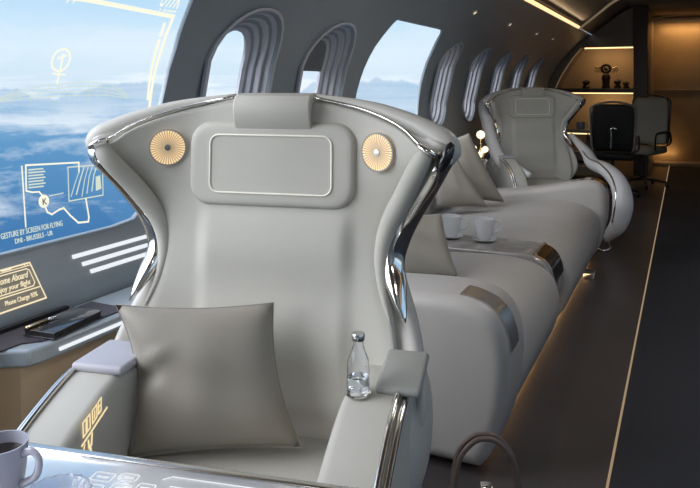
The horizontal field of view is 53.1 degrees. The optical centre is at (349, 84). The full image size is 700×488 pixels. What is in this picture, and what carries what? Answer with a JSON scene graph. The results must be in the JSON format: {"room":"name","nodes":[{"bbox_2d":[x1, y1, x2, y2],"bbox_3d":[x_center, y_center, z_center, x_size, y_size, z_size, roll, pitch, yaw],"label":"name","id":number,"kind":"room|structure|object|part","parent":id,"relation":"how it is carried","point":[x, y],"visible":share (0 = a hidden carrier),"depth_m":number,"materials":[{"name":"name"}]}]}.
{"room":"aircraft cabin","nodes":[
{"label":"aircraft cabin","id":0,"kind":"room"},
{"bbox_2d":[0,0,590,327],"bbox_3d":[0.928,0.282,5.376,0.594,1.975,14.100,0,0,26],"label":"wall","id":1,"kind":"structure","parent":0,"point":[63,279],"depth_m":3.50,"materials":[{"name":"grey plastic"}]},
{"bbox_2d":[0,262,46,313],"bbox_3d":[-0.963,0.574,1.961,0.048,0.110,0.240,0,0,26],"label":"welcome sign","id":2,"kind":"object","parent":1,"relation":"attached to","point":[20,286],"visible":1,"depth_m":2.00,"materials":[{"name":"grey"}]},
{"bbox_2d":[0,0,194,257],"bbox_3d":[-1.156,-0.045,1.208,0.459,1.082,2.994,0,0,26],"label":"window","id":3,"kind":"structure","parent":1,"relation":"in","point":[134,216],"depth_m":2.46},
{"bbox_2d":[0,0,179,243],"bbox_3d":[-0.954,0.066,1.922,0.191,0.797,1.391,0,0,26],"label":"display","id":4,"kind":"object","parent":3,"relation":"attached to","point":[43,200],"visible":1,"depth_m":2.24,"materials":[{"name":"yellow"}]},
{"bbox_2d":[72,235,146,258],"bbox_3d":[-0.729,0.539,2.485,0.009,0.011,0.647,0,0,26],"label":"light strip","id":5,"kind":"object","parent":1,"relation":"attached to","point":[124,242],"visible":0.64,"depth_m":2.33,"materials":[{"name":"white plastic"}]},
{"bbox_2d":[82,243,147,265],"bbox_3d":[-0.712,0.567,2.493,0.010,0.011,0.618,0,0,26],"label":"light strip","id":6,"kind":"object","parent":1,"relation":"attached to","point":[135,248],"visible":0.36,"depth_m":2.33,"materials":[{"name":"white plastic"}]},
{"bbox_2d":[90,252,145,272],"bbox_3d":[-0.697,0.594,2.498,0.010,0.011,0.595,0,0,26],"label":"light strip","id":7,"kind":"object","parent":1,"relation":"attached to","point":[138,256],"visible":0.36,"depth_m":2.33,"materials":[{"name":"white plastic"}]},
{"bbox_2d":[199,8,283,96],"bbox_3d":[-0.467,0.018,3.034,0.298,0.687,0.515,0,0,26],"label":"window","id":8,"kind":"structure","parent":1,"relation":"in","point":[259,32],"depth_m":3.17,"materials":[{"name":"grey plastic"}]},
{"bbox_2d":[295,22,356,96],"bbox_3d":[-0.137,0.018,3.724,0.298,0.687,0.524,0,0,26],"label":"window","id":9,"kind":"structure","parent":1,"relation":"in","point":[327,55],"depth_m":3.86,"materials":[{"name":"clear glass"},{"name":"grey plastic"}]},
{"bbox_2d":[303,40,325,71],"bbox_3d":[-0.192,-0.157,3.750,0.092,0.163,0.281,0,0,26],"label":"shade","id":10,"kind":"object","parent":9,"relation":"attached to","point":[316,61],"depth_m":3.78,"materials":[{"name":"grey fabric"}]},
{"bbox_2d":[355,18,443,114],"bbox_3d":[0.372,0.038,4.628,0.265,0.875,1.142,0,0,26],"label":"window","id":11,"kind":"structure","parent":1,"relation":"in","point":[399,19],"depth_m":4.99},
{"bbox_2d":[428,42,463,125],"bbox_3d":[0.739,0.003,5.544,0.306,0.676,0.407,0,0,26],"label":"window","id":12,"kind":"structure","parent":1,"relation":"in","point":[437,106],"depth_m":5.70,"materials":[{"name":"grey plastic"}]},
{"bbox_2d":[461,48,490,122],"bbox_3d":[1.119,0.003,6.338,0.306,0.676,0.407,0,0,26],"label":"window","id":13,"kind":"structure","parent":1,"relation":"in","point":[468,105],"depth_m":6.49,"materials":[{"name":"grey"}]},
{"bbox_2d":[488,52,512,94],"bbox_3d":[1.494,0.003,7.123,0.306,0.676,0.407,0,0,26],"label":"window","id":14,"kind":"structure","parent":1,"relation":"in","point":[499,70],"depth_m":7.27,"materials":[{"name":"grey plastic"}]},
{"bbox_2d":[510,55,529,87],"bbox_3d":[1.874,0.003,7.917,0.306,0.676,0.407,0,0,26],"label":"window","id":15,"kind":"structure","parent":1,"relation":"in","point":[517,73],"depth_m":8.06,"materials":[{"name":"grey"}]},
{"bbox_2d":[526,58,543,86],"bbox_3d":[2.254,0.003,8.710,0.306,0.676,0.407,0,0,26],"label":"window","id":16,"kind":"structure","parent":1,"relation":"in","point":[533,72],"depth_m":8.85,"materials":[{"name":"grey"}]},
{"bbox_2d":[525,0,582,27],"bbox_3d":[0.520,-0.727,3.731,0.093,0.066,10.780,0,0,26],"label":"light strip","id":17,"kind":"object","parent":1,"relation":"attached to","point":[532,2],"depth_m":6.84,"materials":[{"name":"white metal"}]},
{"bbox_2d":[578,0,618,29],"bbox_3d":[3.898,-0.955,8.145,2.382,0.553,0.032,0,0,26],"label":"trim","id":18,"kind":"structure","parent":1,"relation":"attached to","point":[613,1],"depth_m":8.55,"materials":[{"name":"beige"}]},
{"bbox_2d":[422,165,668,487],"bbox_3d":[1.436,1.270,5.133,1.400,0.001,14.100,0,0,26],"label":"floor","id":19,"kind":"structure","parent":0,"point":[560,430],"depth_m":3.00,"materials":[{"name":"black carpet"}]},
{"bbox_2d":[0,286,135,430],"bbox_3d":[-1.328,0.962,0.874,0.193,0.607,3.930,0,0,26],"label":"side table","id":20,"kind":"object","parent":19,"relation":"on","point":[27,371],"visible":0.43,"depth_m":1.82,"materials":[{"name":"grey paint"}]},
{"bbox_2d":[0,301,117,351],"bbox_3d":[-0.865,0.668,1.844,0.143,0.004,0.620,0,0,26],"label":"mat","id":21,"kind":"object","parent":20,"relation":"on","point":[13,338],"visible":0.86,"depth_m":1.88,"materials":[{"name":"grey"}]},
{"bbox_2d":[23,307,101,339],"bbox_3d":[-0.790,0.657,1.936,0.100,0.018,0.196,0,0,18],"label":"notebook","id":22,"kind":"object","parent":21,"relation":"on","point":[73,318],"visible":0.99,"depth_m":1.91,"materials":[{"name":"black leather"}]},
{"bbox_2d":[25,315,59,329],"bbox_3d":[-0.834,0.643,1.904,0.012,0.009,0.115,0,0,24],"label":"pen","id":23,"kind":"object","parent":22,"relation":"on","point":[53,317],"visible":1,"depth_m":1.89,"materials":[{"name":"gold metal"}]},
{"bbox_2d":[24,442,354,487],"bbox_3d":[-0.491,0.938,0.925,0.960,0.664,0.490,0,0,14],"label":"tray table","id":24,"kind":"object","parent":19,"relation":"on","point":[105,470],"visible":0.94,"depth_m":1.10,"materials":[{"name":"white"}]},
{"bbox_2d":[0,430,42,487],"bbox_3d":[-0.508,0.570,1.043,0.100,0.078,0.077,0,0,-18],"label":"coffee mug","id":25,"kind":"object","parent":24,"relation":"on","point":[14,449],"visible":1,"depth_m":1.02,"materials":[{"name":"grey ceramic"}]},
{"bbox_3d":[-0.469,0.563,1.028,0.041,0.063,0.007,0,0,14],"label":"handle","id":26,"kind":"part","parent":25,"relation":"part of","materials":[{"name":"grey ceramic"}]},
{"bbox_2d":[26,473,92,487],"bbox_3d":[-0.398,0.581,0.948,0.096,0.058,0.096,0,0,26],"label":"glass dish","id":27,"kind":"object","parent":24,"relation":"on","point":[70,480],"visible":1,"depth_m":0.98,"materials":[{"name":"clear glass"}]},
{"bbox_2d":[16,93,461,487],"bbox_3d":[-0.243,0.645,1.440,0.909,1.250,0.813,0,0,14],"label":"lounge armchair","id":28,"kind":"object","parent":19,"relation":"on","point":[310,205],"visible":0.84,"depth_m":1.60,"materials":[{"name":"grey leather"}]},
{"bbox_3d":[-0.638,0.826,1.329,0.014,0.445,0.414,0,0,14],"label":"arm trim","id":29,"kind":"part","parent":28,"relation":"part of","materials":[{"name":"silver metal"}]},
{"bbox_3d":[-0.625,0.814,1.327,0.012,0.444,0.412,0,0,14],"label":"arm trim","id":30,"kind":"part","parent":28,"relation":"part of","materials":[{"name":"silver metal"}]},
{"bbox_3d":[-0.542,0.888,1.458,0.118,0.574,0.682,0,0,14],"label":"arm","id":31,"kind":"part","parent":28,"relation":"part of","materials":[{"name":"grey leather"}]},
{"bbox_3d":[-0.543,0.329,1.709,0.184,0.379,0.083,0,0,-21],"label":"wing blade","id":32,"kind":"part","parent":28,"relation":"part of","materials":[{"name":"silver metal"}]},
{"bbox_3d":[-0.440,0.083,1.689,0.310,0.112,0.041,0,0,-9],"label":"trim","id":33,"kind":"part","parent":28,"relation":"part of","materials":[{"name":"silver metal"}]},
{"bbox_2d":[115,302,301,457],"bbox_3d":[-0.312,0.639,1.520,0.420,0.316,0.122,0,0,0],"label":"throw pillow","id":34,"kind":"object","parent":28,"relation":"on","point":[208,378],"visible":1,"depth_m":1.49,"materials":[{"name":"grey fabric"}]},
{"bbox_2d":[140,436,328,481],"bbox_3d":[-0.267,0.869,1.340,0.472,0.142,0.587,0,0,14],"label":"seat cushion","id":35,"kind":"object","parent":28,"relation":"on","point":[304,463],"depth_m":1.50,"materials":[{"name":"grey leather"}]},
{"bbox_3d":[-0.194,0.449,1.645,0.784,0.843,0.161,0,0,14],"label":"backrest","id":36,"kind":"part","parent":28,"relation":"part of","materials":[{"name":"grey leather"}]},
{"bbox_2d":[345,331,370,398],"bbox_3d":[0.016,0.541,1.363,0.050,0.118,0.050,0,0,26],"label":"glass bottle","id":37,"kind":"object","parent":28,"relation":"on","point":[358,367],"visible":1,"depth_m":1.35,"materials":[{"name":"clear glass"}]},
{"bbox_3d":[0.045,0.083,1.572,0.310,0.112,0.041,0,0,36],"label":"trim","id":38,"kind":"part","parent":28,"relation":"part of","materials":[{"name":"silver metal"}]},
{"bbox_3d":[0.033,0.888,1.319,0.118,0.574,0.682,0,0,14],"label":"arm","id":39,"kind":"part","parent":28,"relation":"part of","materials":[{"name":"grey leather"}]},
{"bbox_3d":[0.046,0.814,1.165,0.012,0.444,0.412,0,0,14],"label":"arm trim","id":40,"kind":"part","parent":28,"relation":"part of","materials":[{"name":"silver metal"}]},
{"bbox_3d":[0.060,0.826,1.161,0.014,0.445,0.414,0,0,14],"label":"arm trim","id":41,"kind":"part","parent":28,"relation":"part of","materials":[{"name":"silver metal"}]},
{"bbox_3d":[0.147,0.329,1.542,0.083,0.379,0.184,0,0,-42],"label":"wing blade","id":42,"kind":"part","parent":28,"relation":"part of","materials":[{"name":"silver metal"}]},
{"bbox_2d":[450,431,521,487],"bbox_3d":[0.365,1.105,1.887,0.264,0.329,0.112,0,0,4],"label":"handbag","id":43,"kind":"object","parent":19,"relation":"on","point":[473,439],"visible":1,"depth_m":1.87,"materials":[{"name":"brown leather"}]},
{"bbox_2d":[406,178,608,465],"bbox_3d":[0.666,0.970,3.883,1.170,0.600,3.180,0,0,26],"label":"sofa","id":44,"kind":"object","parent":19,"relation":"on","point":[484,329],"visible":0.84,"depth_m":2.64,"materials":[{"name":"leather"}]},
{"bbox_2d":[405,213,458,276],"bbox_3d":[0.263,0.691,3.016,0.379,0.244,0.177,0,0,-6],"label":"throw pillow","id":45,"kind":"object","parent":44,"relation":"on","point":[428,252],"visible":0.42,"depth_m":2.96,"materials":[{"name":"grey fabric"}]},
{"bbox_3d":[0.215,0.975,4.143,0.130,0.530,3.100,0,0,26],"label":"backrest","id":46,"kind":"part","parent":44,"relation":"part of","materials":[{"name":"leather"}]},
{"bbox_2d":[446,233,462,238],"bbox_3d":[0.539,0.806,3.733,0.128,0.015,0.128,0,0,26],"label":"saucer","id":47,"kind":"object","parent":44,"relation":"on","point":[459,235],"visible":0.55,"depth_m":3.69,"materials":[{"name":"grey ceramic"}]},
{"bbox_2d":[442,214,468,236],"bbox_3d":[0.548,0.752,3.726,0.132,0.112,0.110,0,0,40],"label":"coffee cup","id":48,"kind":"object","parent":47,"relation":"on","point":[451,222],"visible":0.9,"depth_m":3.69,"materials":[{"name":"grey ceramic"}]},
{"bbox_3d":[0.608,0.739,3.726,0.049,0.077,0.010,0,0,6],"label":"handle","id":49,"kind":"part","parent":48,"relation":"part of","materials":[{"name":"grey ceramic"}]},
{"bbox_2d":[436,160,488,207],"bbox_3d":[0.721,0.637,4.675,0.351,0.337,0.212,0,0,-9],"label":"throw pillow","id":50,"kind":"object","parent":44,"relation":"on","point":[457,190],"visible":0.63,"depth_m":4.59,"materials":[{"name":"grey fabric"}]},
{"bbox_3d":[0.088,0.967,2.563,1.045,0.546,0.300,0,0,26],"label":"armrest","id":51,"kind":"part","parent":44,"relation":"part of","materials":[{"name":"leather"}]},
{"bbox_2d":[458,133,503,201],"bbox_3d":[0.846,0.572,4.877,0.432,0.466,0.159,0,0,-1],"label":"throw pillow","id":52,"kind":"object","parent":44,"relation":"on","point":[470,159],"visible":0.44,"depth_m":4.83,"materials":[{"name":"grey fabric"}]},
{"bbox_2d":[472,236,496,241],"bbox_3d":[0.702,0.806,3.655,0.128,0.015,0.128,0,0,26],"label":"saucer","id":53,"kind":"object","parent":44,"relation":"on","point":[473,237],"visible":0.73,"depth_m":3.65,"materials":[{"name":"grey ceramic"}]},
{"bbox_2d":[474,216,502,240],"bbox_3d":[0.710,0.752,3.648,0.132,0.112,0.110,0,0,40],"label":"coffee cup","id":54,"kind":"object","parent":53,"relation":"on","point":[484,226],"visible":1,"depth_m":3.62,"materials":[{"name":"grey ceramic"}]},
{"bbox_3d":[0.770,0.739,3.649,0.049,0.077,0.010,0,0,6],"label":"handle","id":55,"kind":"part","parent":54,"relation":"part of","materials":[{"name":"grey ceramic"}]},
{"bbox_2d":[450,252,559,394],"bbox_3d":[0.335,1.030,3.104,1.024,0.420,0.910,0,0,26],"label":"seat cushion","id":56,"kind":"object","parent":44,"relation":"on","point":[526,278],"depth_m":3.04,"materials":[{"name":"leather"}]},
{"bbox_2d":[434,200,600,315],"bbox_3d":[0.981,1.030,4.453,1.024,0.420,1.440,0,0,26],"label":"seat cushion","id":57,"kind":"object","parent":44,"relation":"on","point":[572,228],"depth_m":4.29,"materials":[{"name":"leather"}]},
{"bbox_3d":[1.353,0.957,5.189,1.060,0.566,0.230,0,0,26],"label":"armrest","id":58,"kind":"part","parent":44,"relation":"part of","materials":[{"name":"leather"}]},
{"bbox_2d":[478,87,633,251],"bbox_3d":[1.649,0.646,5.756,1.051,1.252,0.929,0,0,-2],"label":"lounge armchair","id":59,"kind":"object","parent":19,"relation":"on","point":[527,139],"visible":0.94,"depth_m":6.02,"materials":[{"name":"grey leather"}]},
{"bbox_3d":[1.224,0.329,5.991,0.184,0.379,0.083,0,0,-41],"label":"wing blade","id":60,"kind":"part","parent":59,"relation":"part of","materials":[{"name":"silver metal"}]},
{"bbox_3d":[1.264,0.826,5.602,0.014,0.445,0.414,0,0,-6],"label":"arm trim","id":61,"kind":"part","parent":59,"relation":"part of","materials":[{"name":"silver metal"}]},
{"bbox_3d":[1.278,0.814,5.604,0.012,0.444,0.412,0,0,-6],"label":"arm trim","id":62,"kind":"part","parent":59,"relation":"part of","materials":[{"name":"silver metal"}]},
{"bbox_3d":[1.310,0.888,5.755,0.118,0.574,0.682,0,0,-6],"label":"arm","id":63,"kind":"part","parent":59,"relation":"part of","materials":[{"name":"grey leather"}]},
{"bbox_3d":[1.574,0.449,6.051,0.784,0.843,0.161,0,0,-6],"label":"backrest","id":64,"kind":"part","parent":59,"relation":"part of","materials":[{"name":"grey leather"}]},
{"bbox_2d":[526,178,565,185],"bbox_3d":[1.609,0.869,5.739,0.472,0.142,0.587,0,0,-6],"label":"seat cushion","id":65,"kind":"object","parent":59,"relation":"on","point":[531,181],"depth_m":5.85,"materials":[{"name":"grey leather"}]},
{"bbox_3d":[1.929,0.329,6.071,0.184,0.379,0.083,0,0,28],"label":"wing blade","id":66,"kind":"part","parent":59,"relation":"part of","materials":[{"name":"silver metal"}]},
{"bbox_3d":[2.008,0.792,5.654,0.059,0.518,0.651,0,0,-3],"label":"arm trim","id":67,"kind":"part","parent":59,"relation":"part of","materials":[{"name":"silver metal"}]},
{"bbox_3d":[2.037,0.818,5.713,0.234,0.801,0.821,0,0,-6],"label":"arm","id":68,"kind":"part","parent":59,"relation":"part of","materials":[{"name":"white leather"}]},
{"bbox_2d":[567,128,609,180],"bbox_3d":[3.143,0.935,9.532,0.720,0.670,0.450,0,0,26],"label":"desk","id":69,"kind":"object","parent":19,"relation":"on","point":[582,169],"visible":0.27,"depth_m":9.39,"materials":[{"name":"brown wood"}]},
{"bbox_2d":[576,122,587,129],"bbox_3d":[3.116,0.549,9.433,0.112,0.100,0.133,0,0,-29],"label":"cup","id":70,"kind":"object","parent":69,"relation":"on","point":[579,125],"visible":1,"depth_m":9.40,"materials":[{"name":"black ceramic"}]},
{"bbox_3d":[3.145,0.930,9.537,0.600,0.160,0.320,0,0,26],"label":"drawer","id":71,"kind":"part","parent":69,"relation":"part of","materials":[{"name":"brown wood"}]},
{"bbox_3d":[3.145,1.130,9.537,0.600,0.160,0.320,0,0,26],"label":"drawer","id":72,"kind":"part","parent":69,"relation":"part of","materials":[{"name":"brown wood"}]},
{"bbox_2d":[586,101,640,198],"bbox_3d":[3.026,0.724,8.076,0.608,1.091,0.615,0,0,20],"label":"desk chair","id":73,"kind":"object","parent":19,"relation":"on","point":[613,127],"visible":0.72,"depth_m":7.86,"materials":[{"name":"black leather"}]},
{"bbox_3d":[2.807,0.686,8.173,0.095,0.239,0.456,0,0,20],"label":"armrest","id":74,"kind":"part","parent":73,"relation":"part of","materials":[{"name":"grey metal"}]},
{"bbox_3d":[2.961,0.483,7.887,0.456,0.534,0.127,0,0,20],"label":"backrest","id":75,"kind":"part","parent":73,"relation":"part of","materials":[{"name":"black leather"}]},
{"bbox_3d":[2.945,0.462,7.843,0.507,0.568,0.096,0,0,20],"label":"frame","id":76,"kind":"part","parent":73,"relation":"part of","materials":[{"name":"black metal"}]},
{"bbox_3d":[2.937,0.592,7.809,0.084,0.261,0.048,0,0,38],"label":"lever","id":77,"kind":"part","parent":73,"relation":"part of","materials":[{"name":"silver metal"}]},
{"bbox_3d":[3.050,0.810,8.139,0.480,0.090,0.480,0,0,20],"label":"seat","id":78,"kind":"part","parent":73,"relation":"part of","materials":[{"name":"black leather"}]},
{"bbox_3d":[3.260,0.686,8.012,0.095,0.239,0.456,0,0,20],"label":"armrest","id":79,"kind":"part","parent":73,"relation":"part of","materials":[{"name":"grey metal"}]},
{"bbox_2d":[606,166,669,487],"bbox_3d":[2.045,1.267,4.786,0.008,0.006,14.000,0,0,26],"label":"trim","id":80,"kind":"structure","parent":19,"relation":"on","point":[631,361],"depth_m":3.04,"materials":[{"name":"gold metal"}]},
{"bbox_2d":[625,95,671,188],"bbox_3d":[3.685,0.696,8.807,0.602,1.146,0.608,0,0,-42],"label":"desk chair","id":81,"kind":"object","parent":19,"relation":"on","point":[653,114],"visible":0.68,"depth_m":8.85,"materials":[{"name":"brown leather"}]},
{"bbox_3d":[3.515,1.185,8.774,0.275,0.077,0.048,0,0,-8],"label":"leg","id":82,"kind":"part","parent":81,"relation":"part of","materials":[{"name":"grey metal"}]},
{"bbox_3d":[3.639,0.810,8.767,0.480,0.090,0.480,0,0,-42],"label":"seat","id":83,"kind":"part","parent":81,"relation":"part of","materials":[{"name":"grey leather"}]},
{"bbox_3d":[3.837,0.456,8.948,0.127,0.589,0.456,0,0,-42],"label":"backrest","id":84,"kind":"part","parent":81,"relation":"part of","materials":[{"name":"grey leather"}]},
{"bbox_3d":[3.871,0.434,8.979,0.096,0.623,0.507,0,0,-42],"label":"frame","id":85,"kind":"part","parent":81,"relation":"part of","materials":[{"name":"grey metal"}]},
{"bbox_3d":[3.797,1.185,8.713,0.115,0.077,0.269,0,0,-42],"label":"leg","id":86,"kind":"part","parent":81,"relation":"part of","materials":[{"name":"grey metal"}]},
{"bbox_3d":[3.838,0.686,8.623,0.456,0.239,0.095,0,0,-42],"label":"armrest","id":87,"kind":"part","parent":81,"relation":"part of","materials":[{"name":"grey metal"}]},
{"bbox_3d":[1.064,1.060,5.699,0.230,0.420,0.230,0,0,26],"label":"side table","id":88,"kind":"object","parent":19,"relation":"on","visible":0},
{"bbox_2d":[475,131,487,166],"bbox_3d":[1.063,0.610,5.688,0.131,0.479,0.139,0,0,-25],"label":"globe lamp","id":89,"kind":"object","parent":88,"relation":"on","point":[480,134],"visible":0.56,"depth_m":5.67,"materials":[{"name":"white glass"}]},
{"bbox_3d":[1.064,0.405,5.699,0.068,0.068,0.068,0,0,26],"label":"globe","id":90,"kind":"part","parent":89,"relation":"part of"},
{"bbox_3d":[1.092,0.519,5.652,0.050,0.050,0.050,0,0,26],"label":"globe","id":91,"kind":"part","parent":89,"relation":"part of"},
{"bbox_2d":[548,6,633,174],"bbox_3d":[3.449,0.100,9.983,1.137,2.340,0.512,0,0,26],"label":"wall","id":92,"kind":"structure","parent":0,"point":[578,66],"depth_m":9.98,"materials":[{"name":"brown wood"}]},
{"bbox_2d":[553,88,633,93],"bbox_3d":[3.457,0.085,9.928,1.065,0.074,0.435,0,0,26],"label":"wall shelf","id":93,"kind":"object","parent":92,"relation":"attached to","point":[582,90],"depth_m":9.69,"materials":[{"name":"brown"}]},
{"bbox_2d":[582,80,589,87],"bbox_3d":[3.338,-0.010,9.899,0.109,0.115,0.109,0,0,26],"label":"ornament","id":94,"kind":"object","parent":93,"relation":"on","point":[585,82],"visible":0.94,"depth_m":9.86,"materials":[{"name":"brown metal"}]},
{"bbox_3d":[3.432,0.115,9.765,0.960,0.015,0.020,0,0,26],"label":"light strip","id":95,"kind":"part","parent":93,"relation":"part of","materials":[{"name":"plastic"}]},
{"bbox_2d":[594,63,617,87],"bbox_3d":[3.585,-0.128,9.803,0.314,0.350,0.124,0,0,26],"label":"sculpture","id":96,"kind":"object","parent":93,"relation":"on","point":[605,77],"visible":0.94,"depth_m":9.77,"materials":[{"name":"brown metal"}]},
{"bbox_2d":[614,79,620,87],"bbox_3d":[3.714,-0.015,9.719,0.105,0.125,0.105,0,0,26],"label":"ornament","id":97,"kind":"object","parent":93,"relation":"on","point":[617,82],"visible":0.88,"depth_m":9.68,"materials":[{"name":"brown metal"}]},
{"bbox_2d":[623,82,629,87],"bbox_3d":[3.814,0.000,9.671,0.094,0.095,0.094,0,0,26],"label":"ornament","id":98,"kind":"object","parent":93,"relation":"on","point":[625,84],"visible":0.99,"depth_m":9.64,"materials":[{"name":"brown metal"}]},
{"bbox_2d":[585,47,632,48],"bbox_3d":[3.581,-0.513,9.694,0.630,0.017,0.020,0,0,26],"label":"light strip","id":99,"kind":"object","parent":92,"relation":"attached to","point":[598,47],"visible":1,"depth_m":9.69,"materials":[{"name":"plastic"}]},
{"bbox_2d":[534,0,699,34],"bbox_3d":[2.266,-0.968,4.736,2.360,0.525,14.100,0,0,26],"label":"ceiling","id":100,"kind":"structure","parent":0,"point":[656,7],"depth_m":9.05,"materials":[{"name":"brown metal"}]},
{"bbox_2d":[649,10,652,173],"bbox_3d":[4.492,0.100,10.527,0.075,2.340,1.450,0,0,26],"label":"wall","id":101,"kind":"structure","parent":0,"point":[650,14],"depth_m":10.24,"materials":[{"name":"brown wood"}]},
{"bbox_2d":[634,5,648,176],"bbox_3d":[4.022,0.100,9.655,0.176,2.340,0.510,0,0,26],"label":"trim","id":102,"kind":"structure","parent":101,"relation":"attached to","point":[641,13],"depth_m":9.43,"materials":[{"name":"grey"}]},
{"bbox_2d":[653,22,699,161],"bbox_3d":[5.316,0.135,10.970,1.120,2.230,0.060,0,0,26],"label":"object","id":103,"kind":"structure","parent":101,"relation":"in","point":[676,46],"depth_m":11.00,"materials":[{"name":"brown wood"}]},
{"bbox_2d":[653,14,699,20],"bbox_3d":[5.180,-1.063,10.714,1.117,0.153,0.070,0,0,26],"label":"trim","id":104,"kind":"structure","parent":101,"relation":"attached to","point":[657,16],"depth_m":10.84,"materials":[{"name":"beige"}]},
{"bbox_2d":[653,160,699,166],"bbox_3d":[5.744,1.235,10.671,2.050,0.070,0.110,0,0,26],"label":"trim","id":105,"kind":"structure","parent":101,"relation":"attached to","point":[655,162],"depth_m":10.93,"materials":[{"name":"brown wood"}]},
{"bbox_2d":[654,89,699,90],"bbox_3d":[5.318,0.080,10.918,1.072,0.020,0.028,0,0,26],"label":"trim","id":106,"kind":"structure","parent":101,"relation":"attached to","point":[654,89],"depth_m":10.99,"materials":[{"name":"brown metal"}]},
{"bbox_2d":[609,166,699,487],"bbox_3d":[2.898,1.270,4.433,1.840,0.001,14.100,0,0,26],"label":"floor","id":107,"kind":"structure","parent":0,"point":[658,446],"depth_m":3.18,"materials":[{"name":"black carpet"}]},
{"bbox_2d":[653,16,699,23],"bbox_3d":[5.308,0.020,11.090,3.560,2.500,0.001,0,0,26],"label":"wall","id":108,"kind":"structure","parent":0,"point":[695,18],"depth_m":11.14,"materials":[{"name":"brown metal"}]}
]}

